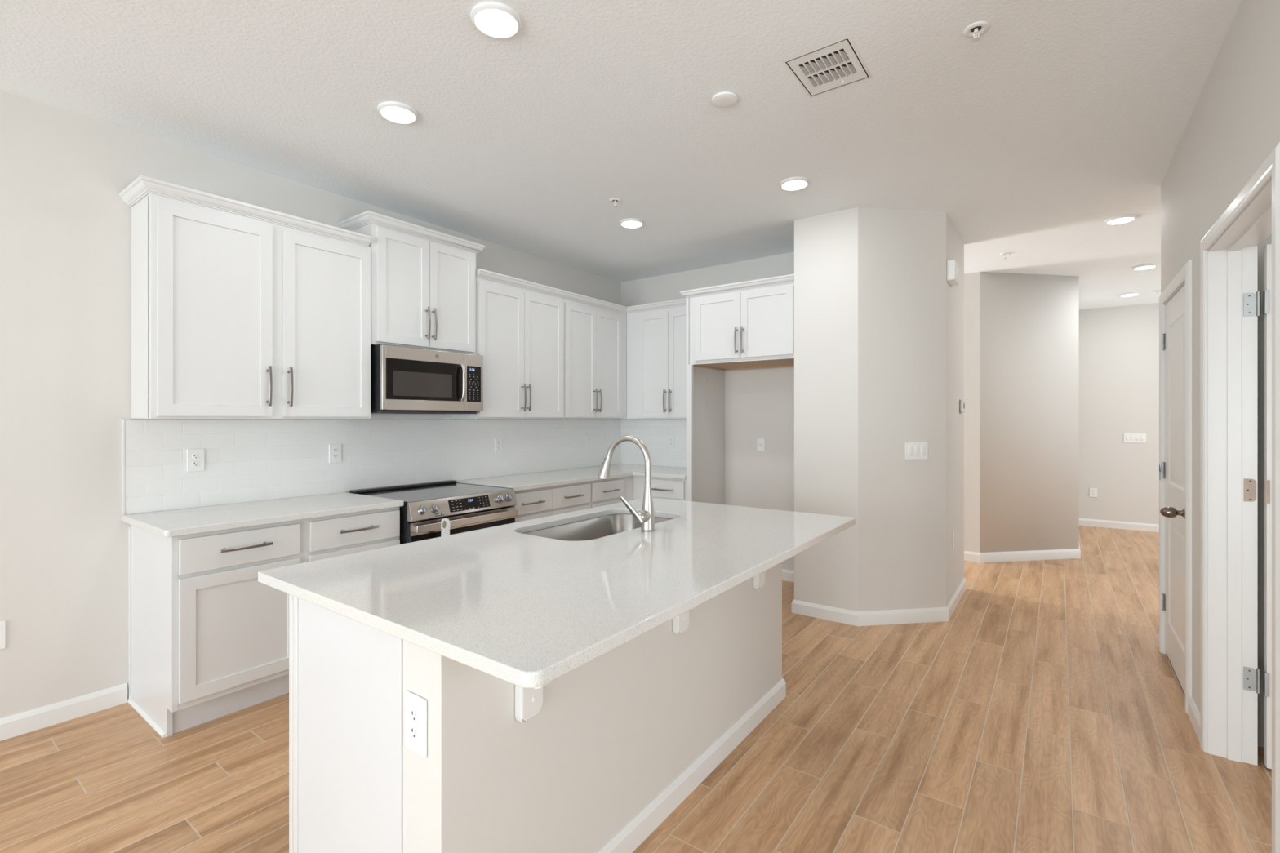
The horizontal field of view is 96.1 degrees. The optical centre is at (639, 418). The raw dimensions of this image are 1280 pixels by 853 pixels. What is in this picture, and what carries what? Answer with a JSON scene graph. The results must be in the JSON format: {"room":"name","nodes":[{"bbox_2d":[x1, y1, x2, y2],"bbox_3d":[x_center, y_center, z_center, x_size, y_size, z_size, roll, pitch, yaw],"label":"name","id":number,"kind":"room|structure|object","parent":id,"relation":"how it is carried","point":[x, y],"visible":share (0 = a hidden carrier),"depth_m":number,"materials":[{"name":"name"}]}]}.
{"room":"kitchen","nodes":[
{"label":"kitchen","id":0,"kind":"room"},
{"bbox_2d":[0,89,621,718],"bbox_3d":[-3.050,-0.018,2.065,0.140,2.745,9.500,0,0,36],"label":"wall","id":1,"kind":"structure","parent":0,"point":[65,224],"depth_m":2.61,"materials":[{"name":"paint"}]},
{"bbox_2d":[0,621,5,649],"bbox_3d":[-2.710,0.914,2.406,0.007,0.118,0.074,0,0,36],"label":"wall plate","id":2,"kind":"object","parent":1,"relation":"attached to","point":[2,624],"visible":1,"depth_m":2.43,"materials":[{"name":"white plastic"}]},
{"bbox_2d":[0,683,127,741],"bbox_3d":[-4.062,1.310,0.547,0.014,0.090,5.455,0,0,36],"label":"baseboard","id":3,"kind":"structure","parent":1,"relation":"attached to","point":[13,726],"depth_m":2.57,"materials":[{"name":"paint"}]},
{"bbox_2d":[119,175,371,418],"bbox_3d":[-2.012,-0.536,3.057,0.366,1.072,1.069,0,0,36],"label":"upper cabinet","id":4,"kind":"object","parent":1,"relation":"attached to","point":[240,309],"visible":1,"depth_m":2.87,"materials":[{"name":"paint"}]},
{"bbox_2d":[121,413,621,515],"bbox_3d":[-1.329,0.191,4.298,0.009,0.532,3.861,0,0,36],"label":"tile backsplash","id":5,"kind":"structure","parent":1,"relation":"attached to","point":[246,460],"depth_m":3.50,"materials":[{"name":"tile"}]},
{"bbox_2d":[186,448,204,471],"bbox_3d":[-2.291,0.213,2.966,0.008,0.116,0.074,0,0,36],"label":"wall outlet","id":6,"kind":"object","parent":5,"relation":"attached to","point":[195,457],"visible":1,"depth_m":2.96,"materials":[{"name":"white plastic"}]},
{"bbox_2d":[191,461,199,466],"bbox_3d":[-2.289,0.233,2.965,0.004,0.028,0.033,0,0,36],"label":"receptacle","id":7,"kind":"object","parent":6,"relation":"attached to","point":[194,464],"depth_m":2.96,"materials":[{"name":"white plastic"}]},
{"bbox_2d":[191,453,199,459],"bbox_3d":[-2.289,0.194,2.965,0.004,0.028,0.033,0,0,36],"label":"receptacle","id":8,"kind":"object","parent":6,"relation":"attached to","point":[194,456],"depth_m":2.96,"materials":[{"name":"white plastic"}]},
{"bbox_2d":[328,444,341,463],"bbox_3d":[-1.874,0.213,3.538,0.008,0.116,0.074,0,0,36],"label":"wall outlet","id":9,"kind":"object","parent":5,"relation":"attached to","point":[335,450],"visible":1,"depth_m":3.53,"materials":[{"name":"white plastic"}]},
{"bbox_2d":[333,454,338,458],"bbox_3d":[-1.872,0.233,3.537,0.004,0.028,0.033,0,0,36],"label":"receptacle","id":10,"kind":"object","parent":9,"relation":"attached to","point":[335,456],"depth_m":3.54,"materials":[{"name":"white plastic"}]},
{"bbox_2d":[333,448,338,453],"bbox_3d":[-1.872,0.194,3.537,0.004,0.028,0.033,0,0,36],"label":"receptacle","id":11,"kind":"object","parent":9,"relation":"attached to","point":[335,450],"depth_m":3.54,"materials":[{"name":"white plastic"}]},
{"bbox_2d":[494,438,502,453],"bbox_3d":[-1.123,0.213,4.568,0.008,0.116,0.074,0,0,36],"label":"wall outlet","id":12,"kind":"object","parent":5,"relation":"attached to","point":[498,442],"visible":1,"depth_m":4.56,"materials":[{"name":"white plastic"}]},
{"bbox_2d":[586,435,591,447],"bbox_3d":[-0.482,0.213,5.446,0.008,0.116,0.074,0,0,36],"label":"wall outlet","id":13,"kind":"object","parent":5,"relation":"attached to","point":[588,437],"visible":1,"depth_m":5.44,"materials":[{"name":"white plastic"}]},
{"bbox_2d":[338,210,484,354],"bbox_3d":[-1.471,-0.832,3.799,0.366,0.774,0.848,0,0,36],"label":"upper cabinet","id":14,"kind":"object","parent":1,"relation":"attached to","point":[423,280],"visible":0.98,"depth_m":3.65,"materials":[{"name":"paint"}]},
{"bbox_2d":[370,343,483,413],"bbox_3d":[-1.435,-0.238,3.772,0.436,0.410,0.734,0,0,36],"label":"microwave","id":15,"kind":"object","parent":14,"relation":"attached to","point":[404,380],"visible":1,"depth_m":3.60,"materials":[{"name":"silver metal"}]},
{"bbox_2d":[450,268,567,418],"bbox_3d":[-0.988,-0.524,4.461,0.366,1.049,0.874,0,0,36],"label":"upper cabinet","id":16,"kind":"object","parent":1,"relation":"attached to","point":[519,322],"visible":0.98,"depth_m":4.33,"materials":[{"name":"paint"}]},
{"bbox_2d":[563,291,626,418],"bbox_3d":[-0.389,-0.524,5.283,0.366,1.049,1.160,0,0,36],"label":"upper cabinet","id":17,"kind":"object","parent":1,"relation":"attached to","point":[595,330],"visible":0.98,"depth_m":5.01,"materials":[{"name":"paint"}]},
{"bbox_2d":[0,0,1241,310],"bbox_3d":[0.562,-1.465,2.401,8.300,0.150,14.300,0,0,36],"label":"ceiling","id":18,"kind":"structure","parent":0,"point":[1064,118],"depth_m":2.56,"materials":[{"name":"white paint"}]},
{"bbox_2d":[377,101,418,124],"bbox_3d":[-1.094,-1.381,2.601,0.174,0.017,0.174,0,0,36],"label":"recessed light","id":19,"kind":"object","parent":18,"relation":"in","point":[393,111],"visible":1,"depth_m":2.58,"materials":[{"name":"white plastic"}]},
{"bbox_2d":[381,106,414,122],"bbox_3d":[-1.094,-1.375,2.601,0.140,0.005,0.140,0,0,36],"label":"diffuser","id":20,"kind":"object","parent":19,"relation":"attached to","point":[395,114],"depth_m":2.59,"materials":[{"name":"white plastic"}]},
{"bbox_2d":[470,1,521,38],"bbox_3d":[-0.499,-1.381,1.999,0.174,0.017,0.174,0,0,36],"label":"recessed light","id":21,"kind":"object","parent":18,"relation":"in","point":[496,20],"visible":1,"depth_m":1.98,"materials":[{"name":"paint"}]},
{"bbox_2d":[475,8,516,36],"bbox_3d":[-0.499,-1.375,1.999,0.140,0.005,0.140,0,0,36],"label":"diffuser","id":22,"kind":"object","parent":21,"relation":"attached to","point":[491,22],"depth_m":1.99,"materials":[{"name":"white plastic"}]},
{"bbox_2d":[608,198,621,207],"bbox_3d":[-0.157,-1.370,3.656,0.081,0.040,0.081,0,0,-11],"label":"sprinkler","id":23,"kind":"object","parent":18,"relation":"attached to","point":[613,201],"visible":1,"depth_m":3.65,"materials":[{"name":"white plastic"}]},
{"bbox_2d":[619,217,644,227],"bbox_3d":[-0.058,-1.381,4.064,0.174,0.017,0.174,0,0,36],"label":"recessed light","id":24,"kind":"object","parent":18,"relation":"in","point":[628,222],"visible":1,"depth_m":4.04,"materials":[{"name":"white plastic"}]},
{"bbox_2d":[622,221,641,227],"bbox_3d":[-0.058,-1.375,4.064,0.140,0.005,0.140,0,0,36],"label":"diffuser","id":25,"kind":"object","parent":24,"relation":"attached to","point":[624,224],"depth_m":4.05,"materials":[{"name":"white plastic"}]},
{"bbox_2d":[711,91,737,107],"bbox_3d":[0.365,-1.381,2.489,0.113,0.018,0.113,0,0,36],"label":"smoke detector","id":26,"kind":"object","parent":18,"relation":"attached to","point":[723,99],"visible":1,"depth_m":2.47,"materials":[{"name":"white plastic"}]},
{"bbox_2d":[779,176,809,190],"bbox_3d":[0.909,-1.381,3.383,0.174,0.017,0.174,0,0,36],"label":"recessed light","id":27,"kind":"object","parent":18,"relation":"in","point":[797,183],"visible":1,"depth_m":3.36,"materials":[{"name":"white plastic"}]},
{"bbox_2d":[782,180,806,190],"bbox_3d":[0.909,-1.375,3.383,0.140,0.005,0.140,0,0,36],"label":"diffuser","id":28,"kind":"object","parent":27,"relation":"attached to","point":[786,184],"depth_m":3.37,"materials":[{"name":"white plastic"}]},
{"bbox_2d":[782,35,871,97],"bbox_3d":[0.747,-1.380,2.283,0.257,0.018,0.313,0,0,36],"label":"ceiling vent","id":29,"kind":"object","parent":18,"relation":"in","point":[837,64],"visible":1,"depth_m":2.26,"materials":[{"name":"metal"}]},
{"bbox_2d":[963,21,989,42],"bbox_3d":[1.197,-1.370,2.047,0.081,0.040,0.081,0,0,-11],"label":"sprinkler","id":30,"kind":"object","parent":18,"relation":"attached to","point":[975,29],"visible":1,"depth_m":2.04,"materials":[{"name":"white plastic"}]},
{"bbox_2d":[1000,252,1011,258],"bbox_3d":[3.075,-1.370,4.838,0.081,0.040,0.081,0,0,-11],"label":"sprinkler","id":31,"kind":"object","parent":18,"relation":"attached to","point":[1006,253],"visible":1,"depth_m":4.83,"materials":[{"name":"white plastic"}]},
{"bbox_2d":[1104,214,1137,224],"bbox_3d":[3.336,-1.381,3.991,0.174,0.017,0.174,0,0,36],"label":"recessed light","id":32,"kind":"object","parent":18,"relation":"in","point":[1122,219],"visible":1,"depth_m":3.97,"materials":[{"name":"white plastic"}]},
{"bbox_2d":[1107,217,1133,224],"bbox_3d":[3.336,-1.375,3.991,0.140,0.005,0.140,0,0,36],"label":"diffuser","id":33,"kind":"object","parent":32,"relation":"attached to","point":[1113,220],"depth_m":3.98,"materials":[{"name":"white plastic"}]},
{"bbox_2d":[1119,292,1139,297],"bbox_3d":[5.440,-1.381,6.392,0.174,0.017,0.174,0,0,36],"label":"recessed light","id":34,"kind":"object","parent":18,"relation":"in","point":[1131,294],"visible":1,"depth_m":6.37,"materials":[{"name":"white plastic"}]},
{"bbox_2d":[1120,293,1137,296],"bbox_3d":[5.440,-1.375,6.392,0.140,0.005,0.140,0,0,36],"label":"diffuser","id":35,"kind":"object","parent":34,"relation":"attached to","point":[1122,295],"depth_m":6.38,"materials":[{"name":"white plastic"}]},
{"bbox_2d":[1132,263,1157,270],"bbox_3d":[4.593,-1.381,5.231,0.174,0.017,0.174,0,0,36],"label":"recessed light","id":36,"kind":"object","parent":18,"relation":"in","point":[1147,266],"visible":1,"depth_m":5.21,"materials":[{"name":"white plastic"}]},
{"bbox_2d":[1134,266,1155,269],"bbox_3d":[4.593,-1.375,5.231,0.140,0.005,0.140,0,0,36],"label":"diffuser","id":37,"kind":"object","parent":36,"relation":"attached to","point":[1135,267],"depth_m":5.22,"materials":[{"name":"white plastic"}]},
{"bbox_2d":[0,525,1271,852],"bbox_3d":[0.562,1.415,2.401,7.900,0.120,13.900,0,0,36],"label":"floor","id":38,"kind":"structure","parent":0,"point":[1046,714],"depth_m":2.28,"materials":[{"name":"brown wood"}]},
{"bbox_2d":[127,506,399,737],"bbox_3d":[-1.881,0.921,2.978,0.670,0.866,1.042,0,0,36],"label":"base cabinet","id":39,"kind":"object","parent":38,"relation":"on","point":[208,641],"visible":0.6,"depth_m":2.59,"materials":[{"name":"paint"}]},
{"bbox_2d":[121,492,404,537],"bbox_3d":[-1.896,0.473,2.978,0.646,0.030,1.064,0,0,36],"label":"countertop","id":40,"kind":"structure","parent":39,"relation":"on","point":[175,522],"depth_m":2.82,"materials":[{"name":"white stone"}]},
{"bbox_2d":[349,480,518,544],"bbox_3d":[-1.303,0.900,3.692,0.747,0.908,0.770,0,0,36],"label":"range","id":41,"kind":"object","parent":38,"relation":"on","point":[467,507],"visible":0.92,"depth_m":3.52,"materials":[{"name":"silver metal"}]},
{"bbox_2d":[357,483,510,505],"bbox_3d":[-1.339,0.474,3.718,0.658,0.017,0.768,0,0,36],"label":"cooktop","id":42,"kind":"object","parent":41,"relation":"in","point":[417,494],"depth_m":3.64,"materials":[{"name":"black glass"}]},
{"bbox_2d":[440,518,450,537],"bbox_3d":[-1.118,0.683,3.307,0.002,0.224,0.060,0,0,36],"label":"tag","id":43,"kind":"object","parent":41,"relation":"hanging from","point":[445,531],"visible":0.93,"depth_m":3.31,"materials":[{"name":"white paper"}]},
{"bbox_2d":[288,562,786,852],"bbox_3d":[-0.189,0.922,2.263,0.818,0.866,1.936,0,0,36],"label":"kitchen island","id":44,"kind":"object","parent":38,"relation":"on","point":[615,744],"visible":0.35,"depth_m":1.57,"materials":[{"name":"paint"}]},
{"bbox_2d":[404,690,426,758],"bbox_3d":[-0.509,0.692,1.304,0.080,0.130,0.008,0,0,36],"label":"wall outlet","id":45,"kind":"object","parent":44,"relation":"attached to","point":[415,706],"visible":1,"depth_m":1.30,"materials":[{"name":"white plastic"}]},
{"bbox_2d":[409,725,418,740],"bbox_3d":[-0.510,0.712,1.302,0.033,0.028,0.004,0,0,36],"label":"receptacle","id":46,"kind":"object","parent":45,"relation":"attached to","point":[414,730],"depth_m":1.30,"materials":[{"name":"white plastic"}]},
{"bbox_2d":[409,708,418,723],"bbox_3d":[-0.510,0.672,1.302,0.033,0.028,0.004,0,0,36],"label":"receptacle","id":47,"kind":"object","parent":45,"relation":"attached to","point":[414,713],"depth_m":1.30,"materials":[{"name":"white plastic"}]},
{"bbox_2d":[515,677,558,722],"bbox_3d":[-0.180,0.617,1.375,0.269,0.264,0.084,0,0,36],"label":"bracket","id":48,"kind":"object","parent":44,"relation":"attached to","point":[528,701],"visible":0.25,"depth_m":1.42,"materials":[{"name":"metal"}]},
{"bbox_2d":[257,497,855,688],"bbox_3d":[-0.073,0.473,2.197,1.184,0.030,2.034,0,0,36],"label":"island countertop","id":49,"kind":"structure","parent":44,"relation":"on","point":[506,603],"depth_m":1.64,"materials":[{"name":"white stone"}]},
{"bbox_2d":[523,514,671,541],"bbox_3d":[-0.164,0.603,2.554,0.456,0.229,0.816,0,0,36],"label":"sink","id":50,"kind":"object","parent":49,"relation":"in","point":[609,525],"visible":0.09,"depth_m":2.81,"materials":[{"name":"metal"}]},
{"bbox_2d":[597,435,654,531],"bbox_3d":[-0.079,0.263,2.413,0.291,0.390,0.113,0,0,36],"label":"kitchen faucet","id":51,"kind":"object","parent":49,"relation":"on","point":[646,517],"visible":1,"depth_m":2.36,"materials":[{"name":"silver metal"}]},
{"bbox_2d":[672,602,703,634],"bbox_3d":[0.242,0.617,1.954,0.269,0.264,0.084,0,0,36],"label":"bracket","id":52,"kind":"object","parent":44,"relation":"attached to","point":[681,622],"visible":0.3,"depth_m":2.00,"materials":[{"name":"paint"}]},
{"bbox_2d":[753,564,777,589],"bbox_3d":[0.628,0.617,2.483,0.269,0.264,0.084,0,0,36],"label":"bracket","id":53,"kind":"object","parent":44,"relation":"attached to","point":[758,580],"visible":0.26,"depth_m":2.53,"materials":[{"name":"paint"}]},
{"bbox_2d":[512,481,591,522],"bbox_3d":[-0.862,0.921,4.375,0.669,0.866,0.835,0,0,36],"label":"base cabinet","id":54,"kind":"object","parent":38,"relation":"on","point":[537,503],"visible":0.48,"depth_m":4.18,"materials":[{"name":"paint"}]},
{"bbox_2d":[590,475,633,507],"bbox_3d":[-0.269,0.921,5.188,0.669,0.866,1.173,0,0,36],"label":"base cabinet","id":55,"kind":"object","parent":38,"relation":"on","point":[610,491],"visible":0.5,"depth_m":4.74,"materials":[{"name":"paint"}]},
{"bbox_2d":[456,463,686,491],"bbox_3d":[-0.317,0.473,4.706,1.160,0.030,2.009,0,0,36],"label":"countertop","id":56,"kind":"structure","parent":55,"relation":"on","point":[557,477],"depth_m":4.66,"materials":[{"name":"white stone"}]},
{"bbox_2d":[633,475,686,501],"bbox_3d":[0.324,0.921,5.067,0.550,0.866,0.669,0,0,36],"label":"base cabinet","id":57,"kind":"object","parent":38,"relation":"on","point":[661,487],"visible":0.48,"depth_m":4.80,"materials":[{"name":"paint"}]},
{"bbox_2d":[686,297,724,504],"bbox_3d":[0.582,0.186,4.905,0.054,2.338,0.629,0,0,36],"label":"end panel","id":58,"kind":"object","parent":38,"relation":"on","point":[705,387],"visible":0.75,"depth_m":4.87,"materials":[{"name":"paint"}]},
{"bbox_2d":[621,252,794,570],"bbox_3d":[0.639,-0.018,5.334,2.250,2.745,0.130,0,0,36],"label":"wall","id":59,"kind":"structure","parent":0,"point":[759,403],"depth_m":5.00,"materials":[{"name":"paint"}]},
{"bbox_2d":[621,418,686,467],"bbox_3d":[0.272,0.230,5.516,1.159,0.456,0.007,0,0,36],"label":"tile backsplash","id":60,"kind":"structure","parent":59,"relation":"attached to","point":[654,433],"depth_m":5.60,"materials":[{"name":"tile"}]},
{"bbox_2d":[667,435,675,448],"bbox_3d":[0.299,0.223,5.485,0.074,0.116,0.008,0,0,36],"label":"wall outlet","id":61,"kind":"object","parent":60,"relation":"attached to","point":[671,439],"visible":1,"depth_m":5.48,"materials":[{"name":"white plastic"}]},
{"bbox_2d":[626,297,686,418],"bbox_3d":[0.289,-0.524,5.280,0.856,1.049,0.366,0,0,36],"label":"upper cabinet","id":62,"kind":"object","parent":59,"relation":"attached to","point":[656,332],"visible":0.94,"depth_m":5.21,"materials":[{"name":"paint"}]},
{"bbox_2d":[680,273,794,370],"bbox_3d":[0.913,-0.734,4.637,0.987,0.606,0.672,0,0,36],"label":"upper cabinet","id":63,"kind":"object","parent":59,"relation":"attached to","point":[747,325],"visible":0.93,"depth_m":4.39,"materials":[{"name":"paint"}]},
{"bbox_2d":[756,438,764,451],"bbox_3d":[1.042,0.224,4.954,0.074,0.116,0.008,0,0,36],"label":"wall outlet","id":64,"kind":"object","parent":59,"relation":"attached to","point":[760,442],"visible":1,"depth_m":4.95,"materials":[{"name":"white plastic"}]},
{"bbox_2d":[794,206,964,612],"bbox_3d":[0.921,-0.018,4.967,3.138,2.745,1.340,0,0,36],"label":"wall","id":65,"kind":"structure","parent":0,"point":[879,320],"depth_m":3.84,"materials":[{"name":"paint"}]},
{"bbox_2d":[782,568,966,626],"bbox_3d":[0.943,1.310,4.951,3.112,0.090,1.368,0,0,36],"label":"baseboard","id":66,"kind":"structure","parent":65,"relation":"attached to","point":[812,610],"depth_m":3.83,"materials":[{"name":"paint"}]},
{"bbox_2d":[905,442,928,459],"bbox_3d":[1.840,0.213,3.823,0.163,0.114,0.011,0,0,-9],"label":"light switch","id":67,"kind":"object","parent":65,"relation":"attached to","point":[913,451],"visible":1,"depth_m":3.82,"materials":[{"name":"white plastic"}]},
{"bbox_2d":[946,259,959,286],"bbox_3d":[2.155,-1.004,3.955,0.048,0.141,0.224,0,0,36],"label":"door chime","id":68,"kind":"object","parent":65,"relation":"attached to","point":[953,268],"visible":1,"depth_m":3.88,"materials":[{"name":"white plastic"}]},
{"bbox_2d":[952,529,955,546],"bbox_3d":[2.249,0.855,4.117,0.008,0.116,0.072,0,0,36],"label":"wall outlet","id":69,"kind":"object","parent":65,"relation":"attached to","point":[953,531],"visible":1,"depth_m":4.09,"materials":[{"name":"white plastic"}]},
{"bbox_2d":[959,400,964,413],"bbox_3d":[2.473,-0.095,4.411,0.024,0.100,0.124,0,0,36],"label":"thermostat","id":70,"kind":"object","parent":65,"relation":"attached to","point":[962,403],"visible":1,"depth_m":4.37,"materials":[{"name":"white plastic"}]},
{"bbox_2d":[964,271,1079,552],"bbox_3d":[2.645,-0.018,7.664,5.065,2.745,2.940,0,0,36],"label":"wall","id":71,"kind":"structure","parent":0,"point":[1021,331],"depth_m":5.50,"materials":[{"name":"paint"}]},
{"bbox_2d":[964,545,1080,562],"bbox_3d":[2.554,1.310,6.570,5.825,0.090,2.158,0,0,6],"label":"baseboard","id":72,"kind":"structure","parent":71,"relation":"attached to","point":[994,557],"depth_m":5.49,"materials":[{"name":"paint"}]},
{"bbox_2d":[1079,302,1159,524],"bbox_3d":[4.701,-0.018,8.077,7.900,2.745,0.150,0,0,36],"label":"wall","id":73,"kind":"structure","parent":0,"point":[1119,345],"depth_m":7.10,"materials":[{"name":"paint"}]},
{"bbox_2d":[1089,488,1097,497],"bbox_3d":[5.711,0.928,7.242,0.076,0.116,0.008,0,0,36],"label":"wall outlet","id":74,"kind":"object","parent":73,"relation":"attached to","point":[1093,491],"visible":1,"depth_m":7.24,"materials":[{"name":"white plastic"}]},
{"bbox_2d":[1079,518,1159,532],"bbox_3d":[6.685,1.310,6.529,2.770,0.090,0.014,0,0,36],"label":"baseboard","id":75,"kind":"structure","parent":73,"relation":"attached to","point":[1082,522],"depth_m":7.08,"materials":[{"name":"paint"}]},
{"bbox_2d":[1124,433,1146,443],"bbox_3d":[6.032,0.235,7.006,0.197,0.109,0.011,0,0,36],"label":"light switch","id":76,"kind":"object","parent":73,"relation":"attached to","point":[1128,437],"visible":1,"depth_m":7.00,"materials":[{"name":"white plastic"}]},
{"bbox_2d":[1160,0,1279,712],"bbox_3d":[2.339,-0.018,2.263,0.135,2.745,2.770,0,0,36],"label":"wall","id":77,"kind":"structure","parent":0,"point":[1233,126],"depth_m":2.23,"materials":[{"name":"paint"}]},
{"bbox_2d":[1160,284,1185,695],"bbox_3d":[2.770,0.348,3.016,0.132,2.002,0.785,0,0,36],"label":"door","id":78,"kind":"structure","parent":77,"relation":"in","point":[1174,510],"depth_m":3.02,"materials":[{"name":"paint"}]},
{"bbox_2d":[1159,259,1191,714],"bbox_3d":[2.839,0.314,2.961,0.154,2.083,0.924,0,0,36],"label":"trim","id":79,"kind":"structure","parent":77,"relation":"attached to","point":[1184,277],"depth_m":2.65,"materials":[{"name":"paint"}]},
{"bbox_2d":[1187,696,1199,742],"bbox_3d":[2.421,1.310,2.502,0.014,0.090,0.295,0,0,36],"label":"baseboard","id":80,"kind":"structure","parent":77,"relation":"attached to","point":[1193,714],"depth_m":2.51,"materials":[{"name":"paint"}]},
{"bbox_2d":[1200,141,1279,852],"bbox_3d":[2.081,0.303,1.922,0.154,2.103,1.057,0,0,36],"label":"trim","id":81,"kind":"structure","parent":77,"relation":"attached to","point":[1228,268],"depth_m":2.27,"materials":[{"name":"paint"}]},
{"bbox_2d":[1244,244,1271,768],"bbox_3d":[2.763,0.336,1.986,0.949,2.014,0.040,0,0,35],"label":"door","id":82,"kind":"structure","parent":77,"relation":"in","point":[1252,302],"depth_m":2.22,"materials":[{"name":"paint"}]},
{"bbox_2d":[1257,233,1271,747],"bbox_3d":[3.517,-0.018,1.756,2.365,2.745,0.120,0,0,36],"label":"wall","id":83,"kind":"structure","parent":0,"point":[1268,240],"depth_m":2.37,"materials":[{"name":"paint"}]},
{"bbox_3d":[4.129,-0.018,2.597,2.365,2.745,0.120,0,0,36],"label":"wall","id":84,"kind":"structure","parent":0,"visible":0},
{"bbox_2d":[1157,631,1159,648],"bbox_3d":[4.089,1.310,2.667,2.514,0.090,0.082,0,0,36],"label":"baseboard","id":85,"kind":"structure","parent":84,"relation":"attached to","point":[1158,632],"depth_m":3.42,"materials":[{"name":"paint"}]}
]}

